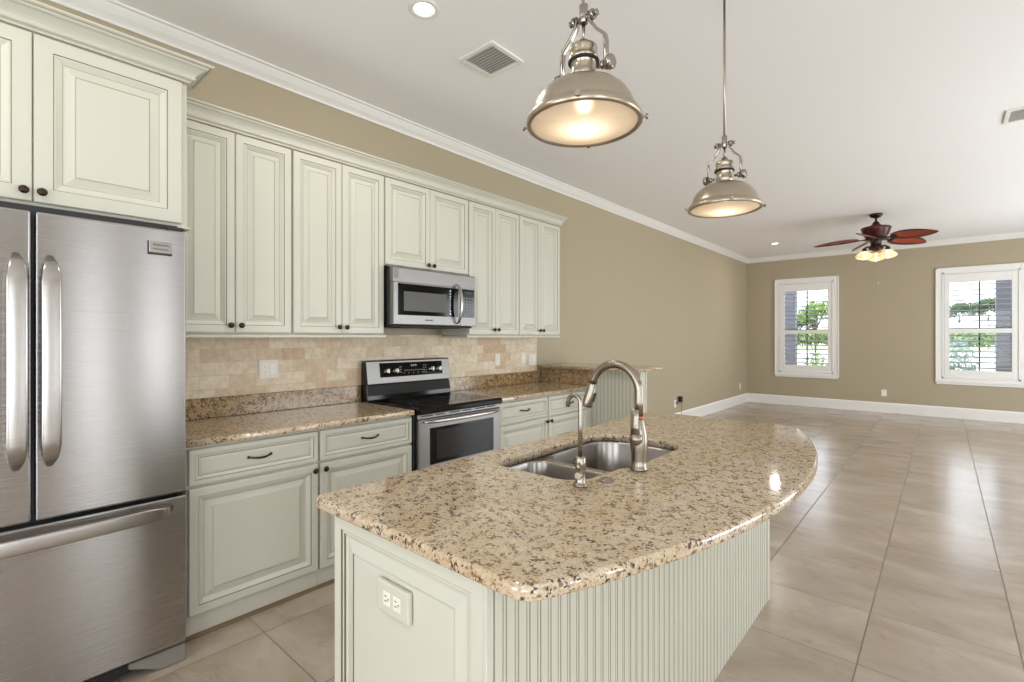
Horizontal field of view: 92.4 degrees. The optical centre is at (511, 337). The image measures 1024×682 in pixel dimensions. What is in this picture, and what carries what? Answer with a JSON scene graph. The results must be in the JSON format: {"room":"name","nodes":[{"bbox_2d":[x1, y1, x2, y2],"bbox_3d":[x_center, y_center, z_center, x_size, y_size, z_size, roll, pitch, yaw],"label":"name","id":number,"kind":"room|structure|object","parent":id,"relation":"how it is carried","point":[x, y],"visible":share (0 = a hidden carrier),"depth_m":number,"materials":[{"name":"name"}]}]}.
{"room":"kitchen","nodes":[
{"label":"kitchen","id":0,"kind":"room"},
{"bbox_2d":[0,0,746,413],"bbox_3d":[0.469,-0.150,5.490,0.200,3.050,14.070,0,0,41],"label":"wall","id":1,"kind":"structure","parent":0,"point":[632,292],"depth_m":6.19,"materials":[{"name":"beige paint"}]},
{"bbox_2d":[0,22,186,226],"bbox_3d":[-2.006,-0.823,2.033,0.638,0.648,0.992,0,0,41],"label":"upper cabinet","id":2,"kind":"object","parent":1,"relation":"attached to","point":[81,130],"visible":1,"depth_m":1.96,"materials":[{"name":"beige paint"}]},
{"bbox_2d":[185,120,290,333],"bbox_3d":[-1.585,-0.558,2.725,0.358,1.076,0.597,0,0,41],"label":"upper cabinet","id":3,"kind":"object","parent":1,"relation":"attached to","point":[238,241],"visible":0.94,"depth_m":2.62,"materials":[{"name":"beige paint"}]},
{"bbox_2d":[186,385,359,419],"bbox_3d":[-1.509,0.402,3.064,0.020,0.114,1.242,0,0,41],"label":"backsplash","id":4,"kind":"structure","parent":1,"relation":"attached to","point":[200,408],"depth_m":3.04,"materials":[{"name":"beige stone"}]},
{"bbox_2d":[291,150,383,334],"bbox_3d":[-1.181,-0.558,3.185,0.358,1.076,0.625,0,0,41],"label":"upper cabinet","id":5,"kind":"object","parent":1,"relation":"attached to","point":[337,210],"visible":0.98,"depth_m":3.06,"materials":[{"name":"beige paint"}]},
{"bbox_2d":[186,334,385,337],"bbox_3d":[-1.384,-0.009,2.973,0.310,0.020,1.238,0,0,41],"label":"rail","id":6,"kind":"object","parent":5,"relation":"attached to","point":[187,335],"visible":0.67,"depth_m":2.80,"materials":[{"name":"beige paint"}]},
{"bbox_2d":[186,335,536,398],"bbox_3d":[-0.831,0.163,3.847,0.012,0.362,3.285,0,0,41],"label":"tile backsplash","id":7,"kind":"structure","parent":1,"relation":"attached to","point":[215,367],"depth_m":3.30,"materials":[{"name":"tile"}]},
{"bbox_2d":[259,360,277,378],"bbox_3d":[-1.513,0.197,3.055,0.008,0.116,0.117,0,0,41],"label":"light switch","id":8,"kind":"object","parent":7,"relation":"attached to","point":[267,368],"visible":1,"depth_m":3.05,"materials":[{"name":"beige plastic"}]},
{"bbox_2d":[262,370,267,374],"bbox_3d":[-1.526,0.216,3.036,0.002,0.028,0.033,0,0,41],"label":"receptacle","id":9,"kind":"object","parent":8,"relation":"attached to","point":[264,372],"depth_m":3.03,"materials":[{"name":"grey plastic"}]},
{"bbox_2d":[270,364,275,373],"bbox_3d":[-1.496,0.197,3.070,0.002,0.066,0.033,0,0,41],"label":"rocker switch","id":10,"kind":"object","parent":8,"relation":"attached to","point":[272,366],"depth_m":3.07,"materials":[{"name":"white plastic"}]},
{"bbox_2d":[495,353,499,365],"bbox_3d":[-0.134,0.207,4.625,0.008,0.116,0.072,0,0,41],"label":"outlet","id":11,"kind":"object","parent":7,"relation":"attached to","point":[497,355],"visible":1,"depth_m":4.62,"materials":[{"name":"beige plastic"}]},
{"bbox_2d":[521,352,525,363],"bbox_3d":[0.113,0.207,4.907,0.008,0.116,0.072,0,0,41],"label":"light switch","id":12,"kind":"object","parent":7,"relation":"attached to","point":[523,354],"visible":1,"depth_m":4.90,"materials":[{"name":"beige plastic"}]},
{"bbox_2d":[529,354,535,364],"bbox_3d":[0.208,0.225,5.014,0.008,0.116,0.117,0,0,41],"label":"outlet","id":13,"kind":"object","parent":7,"relation":"attached to","point":[532,357],"visible":1,"depth_m":5.01,"materials":[{"name":"beige plastic"}]},
{"bbox_2d":[49,0,748,262],"bbox_3d":[0.574,-1.633,5.398,0.080,0.085,13.670,0,0,41],"label":"trim","id":14,"kind":"structure","parent":1,"relation":"attached to","point":[114,12],"depth_m":3.27,"materials":[{"name":"white paint"}]},
{"bbox_2d":[384,177,467,274],"bbox_3d":[-0.715,-0.795,3.716,0.358,0.604,0.782,0,0,41],"label":"upper cabinet","id":15,"kind":"object","parent":1,"relation":"attached to","point":[425,229],"visible":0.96,"depth_m":3.58,"materials":[{"name":"beige paint"}]},
{"bbox_2d":[384,265,474,328],"bbox_3d":[-0.667,-0.280,3.662,0.474,0.423,0.761,0,0,41],"label":"microwave","id":16,"kind":"object","parent":15,"relation":"attached to","point":[413,298],"visible":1,"depth_m":3.48,"materials":[{"name":"silver metal"}]},
{"bbox_2d":[442,201,518,334],"bbox_3d":[-0.252,-0.558,4.243,0.358,1.076,0.619,0,0,41],"label":"upper cabinet","id":17,"kind":"object","parent":1,"relation":"attached to","point":[493,233],"visible":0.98,"depth_m":4.13,"materials":[{"name":"beige paint"}]},
{"bbox_2d":[449,371,541,391],"bbox_3d":[-0.132,0.402,4.633,0.020,0.114,1.320,0,0,41],"label":"backsplash","id":18,"kind":"structure","parent":1,"relation":"attached to","point":[493,380],"depth_m":4.57,"materials":[{"name":"beige stone"}]},
{"bbox_2d":[519,215,559,335],"bbox_3d":[0.158,-0.558,4.710,0.358,1.076,0.620,0,0,41],"label":"upper cabinet","id":19,"kind":"object","parent":1,"relation":"attached to","point":[539,242],"visible":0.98,"depth_m":4.59,"materials":[{"name":"beige paint"}]},
{"bbox_2d":[0,0,567,226],"bbox_3d":[-0.892,-1.161,3.254,0.678,0.128,4.313,0,0,41],"label":"crown molding","id":20,"kind":"structure","parent":19,"relation":"attached to","point":[199,111],"depth_m":2.46,"materials":[{"name":"beige paint"}]},
{"bbox_2d":[442,335,559,337],"bbox_3d":[-0.055,-0.009,4.486,0.310,0.020,1.268,0,0,41],"label":"rail","id":21,"kind":"object","parent":19,"relation":"attached to","point":[443,336],"visible":0.91,"depth_m":4.17,"materials":[{"name":"beige paint"}]},
{"bbox_2d":[676,396,682,413],"bbox_3d":[2.659,1.153,7.769,0.066,0.435,0.155,0,0,41],"label":"power adapter","id":22,"kind":"object","parent":1,"relation":"attached to","point":[680,397],"visible":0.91,"depth_m":7.78,"materials":[{"name":"grey plastic"}]},
{"bbox_2d":[674,393,746,416],"bbox_3d":[2.748,1.284,7.921,0.016,0.183,7.010,0,0,41],"label":"baseboard","id":23,"kind":"structure","parent":1,"relation":"attached to","point":[703,410],"depth_m":9.06,"materials":[{"name":"white paint"}]},
{"bbox_2d":[108,402,1023,681],"bbox_3d":[2.911,1.450,3.346,6.700,0.150,14.070,0,0,41],"label":"floor","id":24,"kind":"structure","parent":0,"point":[901,559],"depth_m":2.81,"materials":[{"name":"tile"}]},
{"bbox_2d":[0,200,190,681],"bbox_3d":[-1.927,0.437,1.974,0.832,1.870,1.004,0,0,41],"label":"refrigerator","id":25,"kind":"object","parent":24,"relation":"on","point":[93,307],"depth_m":1.85,"materials":[{"name":"grey metal"}]},
{"bbox_2d":[179,429,318,636],"bbox_3d":[-1.472,0.923,2.623,0.662,0.864,0.618,0,0,41],"label":"base cabinet","id":26,"kind":"object","parent":24,"relation":"on","point":[252,511],"visible":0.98,"depth_m":2.40,"materials":[{"name":"beige paint"}]},
{"bbox_2d":[185,579,334,642],"bbox_3d":[-1.064,1.365,2.680,0.007,0.019,1.244,0,0,41],"label":"toe kick","id":27,"kind":"object","parent":24,"relation":"on","point":[214,628],"visible":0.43,"depth_m":2.44,"materials":[{"name":"beige wood"}]},
{"bbox_2d":[316,415,411,584],"bbox_3d":[-1.061,0.923,3.091,0.662,0.864,0.622,0,0,41],"label":"base cabinet","id":28,"kind":"object","parent":24,"relation":"on","point":[349,455],"visible":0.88,"depth_m":2.81,"materials":[{"name":"beige paint"}]},
{"bbox_2d":[186,402,414,447],"bbox_3d":[-1.269,0.475,2.859,0.651,0.030,1.250,0,0,41],"label":"countertop","id":29,"kind":"structure","parent":28,"relation":"on","point":[216,430],"depth_m":2.72,"materials":[{"name":"stone"}]},
{"bbox_2d":[361,358,501,470],"bbox_3d":[-0.567,0.771,3.604,0.701,1.206,0.785,0,0,41],"label":"range","id":30,"kind":"object","parent":24,"relation":"on","point":[448,426],"visible":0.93,"depth_m":3.52,"materials":[{"name":"silver metal"}]},
{"bbox_2d":[368,392,501,415],"bbox_3d":[-0.547,0.473,3.586,0.586,0.046,0.785,0,0,41],"label":"cooktop","id":31,"kind":"object","parent":30,"relation":"in","point":[440,403],"depth_m":3.49,"materials":[{"name":"black glass"}]},
{"bbox_2d":[499,396,548,448],"bbox_3d":[-0.120,0.923,4.163,0.662,0.864,0.624,0,0,41],"label":"base cabinet","id":32,"kind":"object","parent":24,"relation":"on","point":[522,420],"visible":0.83,"depth_m":3.96,"materials":[{"name":"beige paint"}]},
{"bbox_2d":[444,382,587,401],"bbox_3d":[0.112,0.475,4.433,0.651,0.030,1.342,0,0,41],"label":"countertop","id":33,"kind":"structure","parent":32,"relation":"on","point":[535,389],"depth_m":4.28,"materials":[{"name":"stone"}]},
{"bbox_2d":[335,516,769,681],"bbox_3d":[0.427,0.933,1.977,0.602,0.883,2.125,0,0,41],"label":"base cabinet","id":34,"kind":"object","parent":24,"relation":"on","point":[681,620],"visible":0.52,"depth_m":1.29,"materials":[{"name":"beige paint"}]},
{"bbox_2d":[378,576,411,625],"bbox_3d":[-0.285,0.634,1.184,0.126,0.077,0.016,0,0,41],"label":"outlet","id":35,"kind":"object","parent":34,"relation":"attached to","point":[396,601],"visible":1,"depth_m":1.17,"materials":[{"name":"beige paint"}]},
{"bbox_2d":[383,589,390,607],"bbox_3d":[-0.304,0.634,1.193,0.030,0.035,0.002,0,0,41],"label":"receptacle","id":36,"kind":"object","parent":35,"relation":"attached to","point":[386,592],"depth_m":1.19,"materials":[{"name":"grey plastic"}]},
{"bbox_2d":[393,595,400,613],"bbox_3d":[-0.273,0.634,1.165,0.030,0.035,0.002,0,0,41],"label":"receptacle","id":37,"kind":"object","parent":35,"relation":"attached to","point":[396,598],"depth_m":1.17,"materials":[{"name":"grey plastic"}]},
{"bbox_2d":[316,411,817,601],"bbox_3d":[0.536,0.475,1.908,1.052,0.030,2.195,0,0,41],"label":"countertop","id":38,"kind":"structure","parent":34,"relation":"on","point":[519,535],"depth_m":1.36,"materials":[{"name":"stone"}]},
{"bbox_2d":[566,393,587,487],"bbox_3d":[0.206,0.317,1.522,0.056,0.285,0.088,0,0,-15],"label":"water tap","id":39,"kind":"object","parent":38,"relation":"on","point":[580,460],"visible":1,"depth_m":1.51,"materials":[{"name":"silver metal"}]},
{"bbox_2d":[507,441,672,479],"bbox_3d":[0.336,0.593,1.951,0.480,0.200,0.825,0,0,41],"label":"sink","id":40,"kind":"object","parent":38,"relation":"in","point":[602,457],"visible":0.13,"depth_m":2.19,"materials":[{"name":"silver metal"}]},
{"bbox_2d":[599,477,613,482],"bbox_3d":[0.302,0.454,1.575,0.048,0.010,0.048,0,0,41],"label":"cap","id":41,"kind":"object","parent":38,"relation":"on","point":[604,479],"visible":1,"depth_m":1.56,"materials":[{"name":"silver metal"}]},
{"bbox_2d":[582,360,647,471],"bbox_3d":[0.358,0.270,1.765,0.263,0.378,0.084,0,0,41],"label":"faucet","id":42,"kind":"object","parent":38,"relation":"on","point":[638,438],"visible":0.99,"depth_m":1.70,"materials":[{"name":"silver metal"}]},
{"bbox_2d":[546,390,587,436],"bbox_3d":[0.297,0.923,4.638,0.662,0.864,0.636,0,0,41],"label":"base cabinet","id":43,"kind":"object","parent":24,"relation":"on","point":[562,419],"visible":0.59,"depth_m":4.38,"materials":[{"name":"beige paint"}]},
{"bbox_2d":[587,407,591,426],"bbox_3d":[0.628,0.923,4.824,0.318,0.864,0.074,0,0,41],"label":"strip","id":44,"kind":"object","parent":24,"relation":"on","point":[589,409],"visible":0.02,"depth_m":4.72,"materials":[{"name":"beige paint"}]},
{"bbox_2d":[116,0,1023,258],"bbox_3d":[2.911,-1.750,3.346,6.700,0.150,14.070,0,0,41],"label":"ceiling","id":45,"kind":"structure","parent":0,"point":[839,113],"depth_m":3.33,"materials":[{"name":"white paint"}]},
{"bbox_2d":[408,0,439,19],"bbox_3d":[-0.449,-1.672,2.502,0.158,0.005,0.158,0,0,41],"label":"recessed light","id":46,"kind":"object","parent":45,"relation":"in","point":[423,8],"visible":1,"depth_m":2.50,"materials":[{"name":"white paint"}]},
{"bbox_2d":[459,40,523,77],"bbox_3d":[-0.125,-1.668,2.957,0.280,0.013,0.280,0,0,41],"label":"ceiling vent","id":47,"kind":"object","parent":45,"relation":"in","point":[490,59],"visible":1,"depth_m":2.95,"materials":[{"name":"white metal"}]},
{"bbox_2d":[522,0,647,147],"bbox_3d":[0.207,-1.136,1.421,0.332,1.076,0.332,0,0,41],"label":"pendant light","id":48,"kind":"object","parent":45,"relation":"hanging from","point":[585,106],"visible":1,"depth_m":1.37,"materials":[{"name":"silver metal"}]},
{"bbox_2d":[531,100,637,144],"bbox_3d":[0.207,-0.609,1.421,0.306,0.021,0.306,0,0,41],"label":"diffuser","id":49,"kind":"object","parent":48,"relation":"attached to","point":[553,122],"depth_m":1.37,"materials":[{"name":"white glass"}]},
{"bbox_2d":[684,0,765,217],"bbox_3d":[1.012,-1.134,2.337,0.332,1.082,0.332,0,0,41],"label":"pendant light","id":50,"kind":"object","parent":45,"relation":"hanging from","point":[725,197],"visible":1,"depth_m":2.30,"materials":[{"name":"silver metal"}]},
{"bbox_2d":[690,201,759,216],"bbox_3d":[1.012,-0.604,2.337,0.306,0.021,0.306,0,0,41],"label":"diffuser","id":51,"kind":"object","parent":50,"relation":"attached to","point":[700,208],"depth_m":2.29,"materials":[{"name":"white glass"}]},
{"bbox_2d":[814,213,937,283],"bbox_3d":[4.889,-1.197,6.656,1.356,0.954,1.358,0,0,41],"label":"ceiling fan","id":52,"kind":"object","parent":45,"relation":"hanging from","point":[877,232],"visible":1,"depth_m":6.60,"materials":[{"name":"brown wood"}]},
{"bbox_2d":[1002,107,1023,124],"bbox_3d":[3.853,-1.668,3.630,0.300,0.013,0.300,0,0,41],"label":"ceiling vent","id":53,"kind":"object","parent":45,"relation":"in","point":[1017,114],"visible":1,"depth_m":3.69,"materials":[{"name":"white metal"}]},
{"bbox_2d":[592,371,646,425],"bbox_3d":[0.773,0.843,4.829,1.126,1.064,0.130,0,0,41],"label":"wall","id":54,"kind":"structure","parent":0,"point":[614,400],"depth_m":4.59,"materials":[{"name":"beige paint"}]},
{"bbox_2d":[541,368,593,384],"bbox_3d":[0.547,0.386,4.931,0.648,0.146,0.020,0,0,41],"label":"backsplash","id":55,"kind":"structure","parent":54,"relation":"attached to","point":[571,376],"depth_m":4.92,"materials":[{"name":"brown stone"}]},
{"bbox_2d":[537,363,663,372],"bbox_3d":[0.868,0.295,4.914,1.151,0.030,0.560,0,0,41],"label":"bar","id":56,"kind":"object","parent":54,"relation":"on","point":[579,366],"visible":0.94,"depth_m":4.74,"materials":[{"name":"stone"}]},
{"bbox_2d":[747,238,1023,411],"bbox_3d":[7.562,-0.150,8.491,6.500,3.050,0.200,0,0,41],"label":"wall","id":57,"kind":"structure","parent":0,"point":[887,328],"depth_m":9.02,"materials":[{"name":"beige paint"}]},
{"bbox_2d":[775,275,838,378],"bbox_3d":[5.920,-0.196,9.870,1.127,1.998,0.195,0,0,41],"label":"window","id":58,"kind":"structure","parent":57,"relation":"in","point":[830,283],"depth_m":9.81,"materials":[{"name":"white paint"}]},
{"bbox_2d":[881,390,886,395],"bbox_3d":[6.822,1.015,9.002,0.075,0.118,0.008,0,0,41],"label":"outlet","id":59,"kind":"object","parent":57,"relation":"attached to","point":[883,392],"visible":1,"depth_m":9.00,"materials":[{"name":"white plastic"}]},
{"bbox_2d":[747,393,1023,423],"bbox_3d":[7.416,1.284,8.476,6.300,0.183,0.016,0,0,41],"label":"baseboard","id":60,"kind":"structure","parent":57,"relation":"attached to","point":[910,409],"depth_m":8.88,"materials":[{"name":"white paint"}]},
{"bbox_2d":[747,232,1023,263],"bbox_3d":[7.395,-1.633,8.452,6.300,0.085,0.080,0,0,41],"label":"trim","id":61,"kind":"structure","parent":57,"relation":"attached to","point":[1016,235],"depth_m":8.76,"materials":[{"name":"white paint"}]},
{"bbox_2d":[935,262,1023,387],"bbox_3d":[7.817,-0.196,8.204,1.128,1.998,0.195,0,0,41],"label":"window","id":62,"kind":"structure","parent":57,"relation":"in","point":[1014,272],"depth_m":8.17,"materials":[{"name":"white paint"}]},
{"label":"outside","id":63,"kind":"structure","parent":0,"visible":0},
{"bbox_2d":[797,350,994,370],"bbox_3d":[33.248,1.705,42.669,120.000,0.060,48.000,0,0,41],"label":"driveway","id":64,"kind":"structure","parent":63,"point":[798,351],"depth_m":39.15,"materials":[{"name":"white concrete"}]},
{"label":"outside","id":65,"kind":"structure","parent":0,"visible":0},
{"bbox_3d":[11.283,1.705,17.654,80.000,0.060,18.380,0,0,41],"label":"lawn","id":66,"kind":"structure","parent":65,"visible":0},
{"bbox_2d":[785,291,796,364],"bbox_3d":[7.058,-0.175,12.433,0.360,3.700,0.360,0,0,41],"label":"porch column","id":67,"kind":"structure","parent":66,"relation":"on","point":[788,295],"depth_m":12.34,"materials":[{"name":"grey"}]},
{"bbox_2d":[797,300,827,361],"bbox_3d":[14.362,-0.068,23.239,1.696,3.463,1.272,0,0,41],"label":"tree","id":68,"kind":"object","parent":66,"relation":"on","point":[824,302],"visible":0.6,"depth_m":23.18,"materials":[{"name":"green plant"}]},
{"bbox_2d":[803,351,827,365],"bbox_3d":[8.330,1.010,13.446,0.625,1.309,0.756,0,0,41],"label":"shrub","id":69,"kind":"object","parent":66,"relation":"on","point":[817,356],"visible":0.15,"depth_m":13.41,"materials":[{"name":"green plant"}]},
{"bbox_2d":[950,336,977,370],"bbox_3d":[10.212,0.817,11.255,0.768,1.695,0.807,0,0,41],"label":"shrub","id":70,"kind":"object","parent":66,"relation":"on","point":[955,343],"visible":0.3,"depth_m":11.14,"materials":[{"name":"green plant"}]},
{"bbox_2d":[995,280,1011,371],"bbox_3d":[9.936,-0.175,9.906,0.360,3.700,0.360,0,0,41],"label":"porch column","id":71,"kind":"structure","parent":66,"relation":"on","point":[1002,285],"depth_m":9.82,"materials":[{"name":"grey"}]},
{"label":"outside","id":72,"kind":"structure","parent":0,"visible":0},
{"bbox_2d":[797,345,994,350],"bbox_3d":[66.272,1.805,80.277,140.000,0.060,51.900,0,0,41],"label":"lawn","id":73,"kind":"structure","parent":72,"point":[798,346],"depth_m":79.20,"materials":[{"name":"green plant"}]},
{"bbox_2d":[797,315,819,347],"bbox_3d":[47.600,-1.213,80.492,4.920,5.750,3.514,0,0,41],"label":"tree","id":74,"kind":"object","parent":73,"relation":"on","point":[798,325],"visible":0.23,"depth_m":79.86,"materials":[{"name":"green plant"}]},
{"bbox_2d":[797,333,994,348],"bbox_3d":[51.583,0.200,63.819,46.776,2.985,3.036,0,0,41],"label":"hedge","id":75,"kind":"object","parent":73,"relation":"on","point":[951,337],"visible":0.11,"depth_m":59.92,"materials":[{"name":"green plant"}]},
{"bbox_2d":[950,302,976,327],"bbox_3d":[57.930,-1.504,63.512,3.488,6.331,2.534,0,0,41],"label":"tree","id":76,"kind":"object","parent":73,"relation":"on","point":[957,303],"visible":0.66,"depth_m":63.02,"materials":[{"name":"green plant"}]},
{"bbox_2d":[973,297,994,349],"bbox_3d":[64.133,-1.932,65.985,3.904,7.187,2.817,0,0,41],"label":"tree","id":77,"kind":"object","parent":73,"relation":"on","point":[981,301],"visible":0.38,"depth_m":65.92,"materials":[{"name":"green plant"}]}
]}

